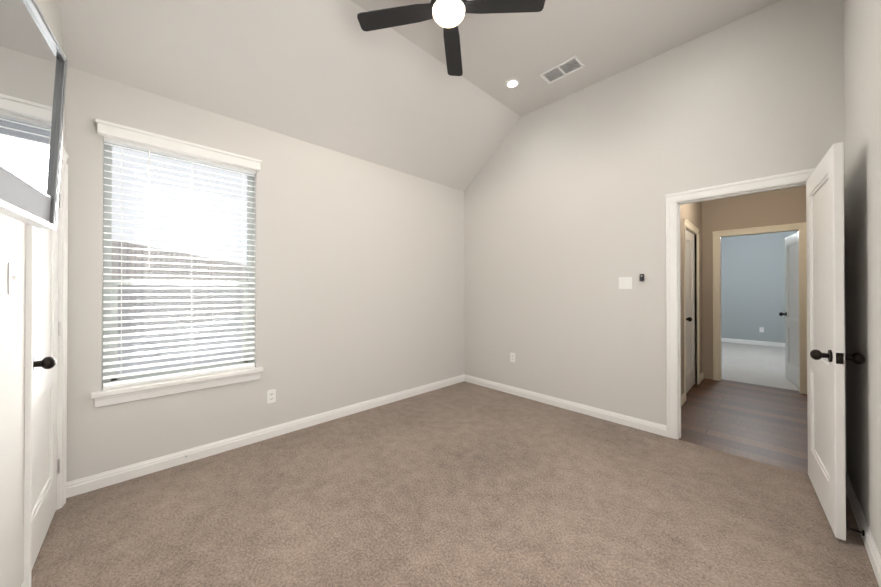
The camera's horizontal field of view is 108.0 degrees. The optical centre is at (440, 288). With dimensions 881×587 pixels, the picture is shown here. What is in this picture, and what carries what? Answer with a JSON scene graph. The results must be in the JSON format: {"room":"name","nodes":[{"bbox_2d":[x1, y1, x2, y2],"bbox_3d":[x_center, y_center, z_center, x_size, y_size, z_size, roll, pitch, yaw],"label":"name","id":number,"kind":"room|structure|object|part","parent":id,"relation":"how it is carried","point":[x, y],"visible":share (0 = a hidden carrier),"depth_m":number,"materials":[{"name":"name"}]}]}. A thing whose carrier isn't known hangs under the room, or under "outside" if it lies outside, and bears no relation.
{"room":"empty bedroom","nodes":[
{"label":"empty bedroom","id":0,"kind":"room"},
{"bbox_2d":[0,0,65,586],"bbox_3d":[-1.221,-0.453,0.707,0.185,3.470,3.752,0,0,-44],"label":"wall","id":1,"kind":"structure","parent":0,"point":[12,357],"depth_m":1.20,"materials":[{"name":"white paint"}]},
{"bbox_2d":[8,262,16,293],"bbox_3d":[-1.563,-0.036,1.172,0.015,0.114,0.070,0,0,-44],"label":"light switch","id":2,"kind":"object","parent":1,"relation":"attached to","point":[12,277],"visible":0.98,"depth_m":1.17,"materials":[{"name":"white plastic"}]},
{"bbox_2d":[21,581,27,586],"bbox_3d":[-0.814,1.234,0.357,0.060,0.092,2.595,0,0,-44],"label":"baseboard","id":3,"kind":"structure","parent":1,"relation":"attached to","point":[24,584],"depth_m":1.30,"materials":[{"name":"white wood"}]},
{"bbox_2d":[0,0,67,229],"bbox_3d":[-1.049,-0.499,0.728,0.082,0.596,0.906,0,0,-38],"label":"mirror","id":4,"kind":"object","parent":1,"relation":"attached to","point":[33,68],"visible":1,"depth_m":0.92,"materials":[{"name":"glass"},{"name":"plastic"}]},
{"bbox_2d":[24,145,67,586],"bbox_3d":[-2.024,0.238,1.584,0.151,2.097,0.829,0,0,-44],"label":"door frame","id":5,"kind":"structure","parent":1,"relation":"attached to","point":[62,345],"depth_m":1.87,"materials":[{"name":"white wood"}]},
{"bbox_2d":[32,194,61,567],"bbox_3d":[-1.984,0.268,1.622,0.110,2.014,0.701,0,0,-44],"label":"closet door","id":6,"kind":"structure","parent":1,"relation":"in","point":[45,386],"depth_m":1.66,"materials":[{"name":"white wood"}]},
{"bbox_3d":[-2.226,0.263,1.871,0.009,1.630,0.009,0,0,-44],"label":"closet door hinges","id":7,"kind":"part","parent":6,"relation":"part of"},
{"bbox_2d":[66,67,463,481],"bbox_3d":[-1.143,-0.038,3.203,4.250,2.665,0.150,0,0,-44],"label":"wall","id":8,"kind":"structure","parent":0,"point":[358,280],"depth_m":2.91,"materials":[{"name":"white paint"}]},
{"bbox_2d":[90,142,262,406],"bbox_3d":[-1.911,-0.127,2.425,0.986,1.785,0.180,0,0,-44],"label":"window unit","id":9,"kind":"structure","parent":8,"relation":"in","point":[109,236],"depth_m":2.37,"materials":[{"name":"white plastic"}]},
{"bbox_2d":[95,119,261,174],"bbox_3d":[-1.881,-1.024,2.396,0.952,0.100,0.120,0,0,-44],"label":"valance","id":10,"kind":"object","parent":8,"relation":"attached to","point":[121,135],"visible":1,"depth_m":2.31,"materials":[{"name":"white wood"}]},
{"bbox_2d":[103,143,254,389],"bbox_3d":[-1.900,-0.152,2.414,0.884,1.634,0.060,0,0,-44],"label":"window blind slats","id":11,"kind":"object","parent":10,"relation":"hanging from","point":[129,382],"visible":0.92,"depth_m":2.35,"materials":[{"name":"white plastic"}]},
{"bbox_2d":[66,374,463,497],"bbox_3d":[-0.985,1.249,3.233,3.671,0.092,0.015,0,0,-44],"label":"baseboard","id":12,"kind":"structure","parent":8,"relation":"attached to","point":[99,480],"depth_m":2.55,"materials":[{"name":"white wood"}]},
{"bbox_2d":[267,389,275,403],"bbox_3d":[-1.467,0.938,2.778,0.070,0.114,0.007,0,0,-44],"label":"outlet","id":13,"kind":"object","parent":8,"relation":"attached to","point":[271,396],"visible":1,"depth_m":2.77,"materials":[{"name":"white plastic"}]},
{"bbox_2d":[58,0,520,191],"bbox_3d":[-0.836,-1.774,2.870,4.220,0.805,1.067,0,0,-44],"label":"ceiling","id":14,"kind":"structure","parent":0,"point":[331,75],"depth_m":2.53,"materials":[{"name":"white paint"}]},
{"bbox_2d":[31,381,878,586],"bbox_3d":[0.014,1.348,1.880,4.100,0.120,3.650,0,0,-44],"label":"floor carpet","id":15,"kind":"object","parent":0,"point":[464,484],"visible":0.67,"depth_m":1.82,"materials":[{"name":"beige carpet"}]},
{"bbox_2d":[351,0,779,115],"bbox_3d":[0.427,-2.134,1.554,4.220,0.100,2.583,0,0,-44],"label":"ceiling","id":16,"kind":"structure","parent":0,"point":[602,39],"depth_m":2.65,"materials":[{"name":"grey paint"}]},
{"bbox_2d":[357,0,544,75],"bbox_3d":[0.055,-1.958,2.154,0.953,0.245,0.953,0,0,-38],"label":"ceiling fan","id":17,"kind":"object","parent":16,"relation":"hanging from","point":[389,17],"visible":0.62,"depth_m":2.18,"materials":[{"name":"black wood"}]},
{"bbox_2d":[432,0,464,27],"bbox_3d":[0.055,-1.829,2.153,0.220,0.068,0.220,0,0,-44],"label":"dome","id":18,"kind":"object","parent":17,"relation":"attached to","point":[448,13],"visible":1,"depth_m":2.11,"materials":[{"name":"white glass"}]},
{"bbox_2d":[506,79,518,87],"bbox_3d":[0.729,-2.072,3.244,0.132,0.005,0.132,0,0,-44],"label":"recessed light","id":19,"kind":"object","parent":16,"relation":"in","point":[517,81],"depth_m":3.23,"materials":[{"name":"white plastic"}]},
{"bbox_3d":[0.729,-2.071,3.244,0.094,0.004,0.094,0,0,-44],"label":"recessed light lens","id":20,"kind":"part","parent":19,"relation":"part of","materials":[{"name":"white plastic"}]},
{"bbox_2d":[539,55,584,83],"bbox_3d":[1.154,-2.071,3.045,0.200,0.009,0.360,0,0,-44],"label":"ceiling vent","id":21,"kind":"object","parent":16,"relation":"in","point":[563,69],"visible":1,"depth_m":3.03,"materials":[{"name":"white plastic"}]},
{"bbox_2d":[464,0,846,472],"bbox_3d":[1.589,-0.440,3.295,0.120,3.470,3.500,0,0,-44],"label":"wall","id":22,"kind":"structure","parent":0,"point":[564,214],"depth_m":3.05,"materials":[{"name":"white paint"}]},
{"bbox_2d":[510,352,514,361],"bbox_3d":[0.886,0.849,3.930,0.007,0.114,0.070,0,0,-44],"label":"outlet","id":23,"kind":"object","parent":22,"relation":"attached to","point":[512,357],"visible":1,"depth_m":3.93,"materials":[{"name":"white plastic"}]},
{"bbox_2d":[464,374,666,436],"bbox_3d":[1.151,1.251,3.647,0.015,0.092,2.373,0,0,-44],"label":"baseboard","id":24,"kind":"structure","parent":22,"relation":"attached to","point":[643,425],"depth_m":3.35,"materials":[{"name":"white wood"}]},
{"bbox_2d":[619,277,631,288],"bbox_3d":[1.751,-0.051,3.032,0.008,0.114,0.116,0,0,-44],"label":"light switch","id":25,"kind":"object","parent":22,"relation":"attached to","point":[625,282],"visible":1,"depth_m":3.03,"materials":[{"name":"white plastic"}]},
{"bbox_2d":[666,168,814,438],"bbox_3d":[2.333,0.236,2.503,0.138,2.110,0.922,0,0,-44],"label":"door frame","id":26,"kind":"structure","parent":22,"relation":"attached to","point":[674,201],"depth_m":2.75,"materials":[{"name":"white wood"}]},
{"bbox_2d":[806,142,864,540],"bbox_3d":[2.305,0.267,1.898,0.780,2.018,0.183,0,0,-44],"label":"bedroom door","id":27,"kind":"structure","parent":22,"relation":"in","point":[827,357],"depth_m":1.78,"materials":[{"name":"white painted wood"},{"name":"dark bronze hardware"}]},
{"bbox_2d":[680,202,701,394],"bbox_3d":[2.867,-0.002,3.839,2.480,2.600,0.120,0,0,-44],"label":"wall","id":28,"kind":"structure","parent":0,"point":[691,213],"depth_m":4.08,"materials":[{"name":"beige paint"}]},
{"bbox_2d":[681,392,685,405],"bbox_3d":[2.426,1.249,3.317,1.130,0.092,0.015,0,0,-44],"label":"baseboard","id":29,"kind":"structure","parent":28,"relation":"attached to","point":[683,397],"depth_m":3.60,"materials":[{"name":"beige wood"}]},
{"bbox_2d":[686,229,694,392],"bbox_3d":[3.144,0.278,4.072,0.796,2.018,0.184,0,0,-44],"label":"hall door","id":30,"kind":"structure","parent":28,"relation":"in","point":[690,320],"depth_m":4.15,"materials":[{"name":"white wood"}]},
{"bbox_2d":[684,218,699,394],"bbox_3d":[3.140,0.244,4.087,0.980,2.110,0.138,0,0,-44],"label":"door frame","id":31,"kind":"structure","parent":28,"relation":"attached to","point":[691,227],"depth_m":4.33,"materials":[{"name":"beige wood"}]},
{"bbox_2d":[678,378,807,474],"bbox_3d":[3.296,1.356,3.384,2.720,0.120,1.720,0,0,-44],"label":"floor","id":32,"kind":"structure","parent":0,"point":[764,424],"depth_m":3.11,"materials":[{"name":"brown wood"}]},
{"bbox_2d":[702,185,805,379],"bbox_3d":[4.234,0.000,4.291,0.120,2.600,1.360,0,0,-44],"label":"wall","id":33,"kind":"structure","parent":0,"point":[777,207],"depth_m":4.42,"materials":[{"name":"beige paint"}]},
{"bbox_2d":[712,222,806,393],"bbox_3d":[4.235,0.245,4.276,0.138,2.110,0.900,0,0,-44],"label":"door frame","id":34,"kind":"structure","parent":33,"relation":"attached to","point":[800,228],"depth_m":4.16,"materials":[{"name":"beige wood"}]},
{"bbox_2d":[779,232,798,387],"bbox_3d":[4.776,0.280,4.363,0.718,2.018,0.221,0,0,-44],"label":"room door","id":35,"kind":"structure","parent":33,"relation":"in","point":[791,313],"depth_m":4.39,"materials":[{"name":"white painted wood"},{"name":"dark bronze hardware"}]},
{"bbox_2d":[721,231,797,342],"bbox_3d":[7.303,-0.058,7.593,0.120,2.750,3.400,0,0,-44],"label":"wall","id":36,"kind":"structure","parent":0,"point":[752,284],"depth_m":7.48,"materials":[{"name":"blue paint"}]},
{"bbox_2d":[722,338,784,346],"bbox_3d":[7.255,1.267,7.539,0.015,0.100,3.400,0,0,-44],"label":"baseboard","id":37,"kind":"structure","parent":36,"relation":"attached to","point":[754,342],"depth_m":7.47,"materials":[{"name":"white wood"}]},
{"bbox_2d":[722,342,798,390],"bbox_3d":[5.679,1.369,6.028,4.380,0.120,3.400,0,0,-44],"label":"floor","id":38,"kind":"structure","parent":0,"point":[756,364],"depth_m":5.42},
{"bbox_2d":[844,0,880,555],"bbox_3d":[1.225,-0.454,0.626,4.100,3.470,0.150,0,0,-44],"label":"wall","id":39,"kind":"structure","parent":0,"point":[862,69],"depth_m":1.66,"materials":[{"name":"white paint"}]},
{"bbox_2d":[846,525,864,535],"bbox_3d":[2.110,1.232,1.631,0.028,0.028,0.058,0,0,-44],"label":"door stop","id":40,"kind":"object","parent":39,"relation":"attached to","point":[862,531],"visible":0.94,"depth_m":1.62,"materials":[{"name":"brown metal"}]},
{"bbox_2d":[846,473,880,586],"bbox_3d":[1.215,1.236,0.722,3.930,0.092,0.015,0,0,-44],"label":"baseboard","id":41,"kind":"structure","parent":39,"relation":"attached to","point":[871,547],"depth_m":1.60,"materials":[{"name":"white wood"}]},
{"label":"outside","id":42,"kind":"structure","parent":0,"visible":0},
{"bbox_2d":[117,333,242,373],"bbox_3d":[-1.277,2.131,17.307,12.000,2.028,38.000,0,0,-11],"label":"ground","id":43,"kind":"structure","parent":42,"point":[171,353],"depth_m":5.55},
{"bbox_2d":[112,241,246,366],"bbox_3d":[-7.235,0.701,17.170,0.450,2.730,36.000,0,0,-11],"label":"fence","id":44,"kind":"object","parent":43,"relation":"on","point":[145,259],"depth_m":6.04,"materials":[{"name":"brown wood"}]}
]}

